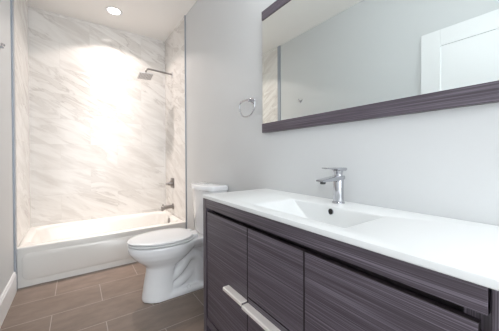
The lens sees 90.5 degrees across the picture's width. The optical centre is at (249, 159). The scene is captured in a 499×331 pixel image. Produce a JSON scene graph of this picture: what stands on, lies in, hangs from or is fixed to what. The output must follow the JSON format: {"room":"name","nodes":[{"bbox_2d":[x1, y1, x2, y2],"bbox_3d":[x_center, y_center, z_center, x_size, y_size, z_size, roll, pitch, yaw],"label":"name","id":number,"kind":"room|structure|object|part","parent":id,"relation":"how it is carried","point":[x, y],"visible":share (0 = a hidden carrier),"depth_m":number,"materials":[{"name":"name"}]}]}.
{"room":"bathroom","nodes":[
{"label":"bathroom","id":0,"kind":"room"},
{"bbox_2d":[0,0,30,295],"bbox_3d":[-1.156,-0.290,0.802,0.110,2.827,4.942,-1,1,-35],"label":"wall","id":1,"kind":"structure","parent":0,"point":[6,171],"depth_m":2.06,"materials":[{"name":"grey paint"}]},
{"bbox_2d":[0,272,16,327],"bbox_3d":[-1.472,1.032,1.367,0.016,0.175,1.735,-1,1,-35],"label":"baseboard","id":2,"kind":"structure","parent":1,"relation":"attached to","point":[6,298],"depth_m":1.83,"materials":[{"name":"white paint"}]},
{"bbox_2d":[10,0,17,288],"bbox_3d":[-1.992,-0.299,2.089,0.013,2.827,0.060,-1,1,-35],"label":"trim","id":3,"kind":"structure","parent":1,"relation":"attached to","point":[11,1],"depth_m":2.07,"materials":[{"name":"grey"}]},
{"bbox_2d":[28,6,165,226],"bbox_3d":[-1.881,-0.311,3.249,1.524,2.827,0.100,-1,1,-35],"label":"wall","id":4,"kind":"structure","parent":0,"point":[98,137],"depth_m":3.12,"materials":[{"name":"stone"}]},
{"bbox_2d":[0,262,203,330],"bbox_3d":[-0.203,1.170,0.869,1.724,0.100,5.942,-1,1,-35],"label":"floor","id":5,"kind":"structure","parent":0,"point":[109,299],"depth_m":1.87,"materials":[{"name":"tile"}]},
{"bbox_2d":[17,210,185,288],"bbox_3d":[-1.615,0.928,2.888,1.503,0.352,0.810,-1,1,-35],"label":"bathtub","id":6,"kind":"object","parent":5,"relation":"on","point":[46,253],"visible":0.77,"depth_m":2.49,"materials":[{"name":"ceramic"}]},
{"bbox_3d":[-1.385,0.933,2.559,1.443,0.236,0.008,-1,1,-35],"label":"apron panel","id":7,"kind":"part","parent":6,"relation":"part of","materials":[{"name":"ceramic"}]},
{"bbox_2d":[127,182,227,303],"bbox_3d":[-0.617,0.662,2.099,0.763,0.893,0.452,-1,1,-35],"label":"toilet","id":8,"kind":"object","parent":5,"relation":"on","point":[172,258],"visible":0.88,"depth_m":1.99,"materials":[{"name":"porcelain"}]},
{"bbox_3d":[-0.724,0.632,2.024,0.503,0.028,0.372,-1,1,-35],"label":"lid","id":9,"kind":"part","parent":8,"relation":"part of","materials":[{"name":"plastic"}]},
{"bbox_3d":[-0.722,0.655,2.026,0.509,0.018,0.378,-1,1,-35],"label":"seat","id":10,"kind":"part","parent":8,"relation":"part of","materials":[{"name":"plastic"}]},
{"bbox_3d":[-0.616,0.885,2.101,0.755,0.447,0.369,-1,1,-35],"label":"bowl","id":11,"kind":"part","parent":8,"relation":"part of","materials":[{"name":"white ceramic"}]},
{"bbox_3d":[-0.393,0.461,2.254,0.206,0.394,0.436,-1,1,-35],"label":"tank","id":12,"kind":"part","parent":8,"relation":"part of","materials":[{"name":"white ceramic"}]},
{"bbox_3d":[-0.398,0.242,2.249,0.224,0.046,0.452,-1,1,-35],"label":"tank lid","id":13,"kind":"part","parent":8,"relation":"part of","materials":[{"name":"white ceramic"}]},
{"bbox_2d":[203,198,498,330],"bbox_3d":[0.273,0.671,1.069,0.503,0.888,1.278,-1,1,-35],"label":"vanity cabinet","id":14,"kind":"object","parent":5,"relation":"on","point":[260,273],"visible":0.95,"depth_m":0.78,"materials":[{"name":"laminate"}]},
{"bbox_3d":[-0.070,0.667,1.587,0.471,0.888,0.036,-1,1,-35],"label":"panel","id":15,"kind":"part","parent":14,"relation":"part of","materials":[{"name":"laminate"}]},
{"bbox_3d":[0.103,0.945,0.954,0.018,0.046,1.200,-1,1,-35],"label":"rail","id":16,"kind":"part","parent":14,"relation":"part of","materials":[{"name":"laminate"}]},
{"bbox_3d":[-0.119,0.604,1.265,0.018,0.610,0.406,-1,1,-35],"label":"door","id":17,"kind":"part","parent":14,"relation":"part of","materials":[{"name":"laminate"}]},
{"bbox_3d":[-0.071,0.630,1.151,0.034,0.018,0.161,-1,1,-35],"label":"handle","id":18,"kind":"part","parent":14,"relation":"part of","materials":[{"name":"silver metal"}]},
{"bbox_3d":[0.072,0.639,0.947,0.034,0.018,0.324,-1,1,-35],"label":"handle","id":19,"kind":"part","parent":14,"relation":"part of","materials":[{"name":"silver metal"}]},
{"bbox_3d":[0.094,0.760,0.962,0.018,0.303,0.325,-1,1,-35],"label":"drawer","id":20,"kind":"part","parent":14,"relation":"part of","materials":[{"name":"laminate"}]},
{"bbox_3d":[0.093,0.452,0.959,0.018,0.301,0.325,-1,1,-35],"label":"drawer","id":21,"kind":"part","parent":14,"relation":"part of","materials":[{"name":"laminate"}]},
{"bbox_2d":[203,188,498,290],"bbox_3d":[0.283,0.259,1.073,0.476,0.104,1.280,-1,1,-35],"label":"washbasin","id":22,"kind":"object","parent":14,"relation":"in","point":[468,251],"visible":0.82,"depth_m":0.75,"materials":[{"name":"white ceramic"}]},
{"bbox_2d":[316,167,346,203],"bbox_3d":[0.381,0.120,1.143,0.176,0.170,0.058,-1,1,-35],"label":"sink faucet","id":23,"kind":"object","parent":22,"relation":"on","point":[338,178],"visible":1,"depth_m":1.15,"materials":[{"name":"silver metal"}]},
{"bbox_3d":[0.373,0.087,1.137,0.156,0.025,0.045,-1,1,-35],"label":"spout","id":24,"kind":"part","parent":23,"relation":"part of","materials":[{"name":"silver metal"}]},
{"bbox_3d":[0.396,0.044,1.153,0.140,0.018,0.045,-1,1,-35],"label":"lever","id":25,"kind":"part","parent":23,"relation":"part of","materials":[{"name":"silver metal"}]},
{"bbox_3d":[0.313,0.609,0.646,0.018,0.610,0.430,-1,1,-35],"label":"door","id":26,"kind":"part","parent":14,"relation":"part of","materials":[{"name":"laminate"}]},
{"bbox_3d":[0.449,0.580,0.483,0.016,0.688,0.045,-1,1,-35],"label":"frame","id":27,"kind":"part","parent":14,"relation":"part of","materials":[{"name":"laminate"}]},
{"bbox_3d":[0.641,0.675,0.569,0.471,0.888,0.036,-1,1,-35],"label":"panel","id":28,"kind":"part","parent":14,"relation":"part of","materials":[{"name":"laminate"}]},
{"bbox_2d":[26,0,196,41],"bbox_3d":[-0.500,-1.760,1.249,1.724,0.100,4.942,-1,1,-35],"label":"ceiling","id":29,"kind":"structure","parent":0,"point":[155,19],"depth_m":2.90,"materials":[{"name":"paint"}]},
{"bbox_2d":[105,6,122,15],"bbox_3d":[-1.569,-1.719,2.863,0.184,0.006,0.184,-1,1,-35],"label":"recessed light","id":30,"kind":"object","parent":29,"relation":"in","point":[111,10],"visible":1,"depth_m":2.86,"materials":[{"name":"white paint"}]},
{"bbox_2d":[165,0,498,230],"bbox_3d":[0.167,-0.304,1.726,0.110,2.827,4.942,-1,1,-35],"label":"wall","id":31,"kind":"structure","parent":0,"point":[442,163],"depth_m":1.56,"materials":[{"name":"grey paint"}]},
{"bbox_2d":[137,68,172,79],"bbox_3d":[-1.224,-1.115,3.236,0.428,0.138,0.164,-1,1,-35],"label":"shower","id":32,"kind":"object","parent":31,"relation":"attached to","point":[142,75],"visible":1,"depth_m":3.18,"materials":[{"name":"silver metal"}]},
{"bbox_3d":[-1.330,-1.080,3.161,0.167,0.070,0.164,-1,1,-35],"label":"spray plate","id":33,"kind":"part","parent":32,"relation":"part of","materials":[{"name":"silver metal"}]},
{"bbox_3d":[-1.195,-1.143,3.256,0.342,0.076,0.023,-1,1,-35],"label":"shower arm","id":34,"kind":"part","parent":32,"relation":"part of","materials":[{"name":"silver metal"}]},
{"bbox_2d":[161,203,173,210],"bbox_3d":[-1.104,0.639,3.328,0.157,0.093,0.084,-1,1,-35],"label":"tub spout","id":35,"kind":"object","parent":31,"relation":"attached to","point":[163,207],"visible":1,"depth_m":3.31,"materials":[{"name":"silver metal"}]},
{"bbox_2d":[165,178,173,187],"bbox_3d":[-1.089,0.318,3.354,0.097,0.136,0.132,-1,1,-35],"label":"shower valve","id":36,"kind":"object","parent":31,"relation":"attached to","point":[170,183],"visible":1,"depth_m":3.34,"materials":[{"name":"silver metal"}]},
{"bbox_3d":[-1.093,0.318,3.351,0.087,0.068,0.068,-1,1,-35],"label":"lever handle","id":37,"kind":"part","parent":36,"relation":"part of","materials":[{"name":"silver metal"}]},
{"bbox_2d":[184,15,186,228],"bbox_3d":[-0.767,-0.313,2.974,0.013,2.827,0.012,-1,1,-35],"label":"trim","id":38,"kind":"structure","parent":31,"relation":"attached to","point":[184,15],"depth_m":2.97,"materials":[{"name":"grey"}]},
{"bbox_2d":[239,98,255,117],"bbox_3d":[-0.007,-0.390,1.851,0.050,0.147,0.211,-1,1,-35],"label":"towel ring","id":39,"kind":"object","parent":31,"relation":"attached to","point":[252,100],"visible":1,"depth_m":1.82,"materials":[{"name":"silver metal"}]},
{"bbox_2d":[262,0,498,132],"bbox_3d":[0.463,-0.598,1.193,0.030,0.832,1.280,-1,1,-35],"label":"wall mirror","id":40,"kind":"object","parent":31,"relation":"attached to","point":[325,62],"visible":1,"depth_m":1.07,"materials":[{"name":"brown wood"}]},
{"bbox_3d":[0.461,-0.985,1.189,0.029,0.059,1.280,-1,1,-35],"label":"frame rail","id":41,"kind":"part","parent":40,"relation":"part of","materials":[{"name":"laminate"}]},
{"bbox_3d":[0.464,-0.213,1.197,0.029,0.063,1.280,-1,1,-35],"label":"frame rail","id":42,"kind":"part","parent":40,"relation":"part of","materials":[{"name":"laminate"}]}
]}

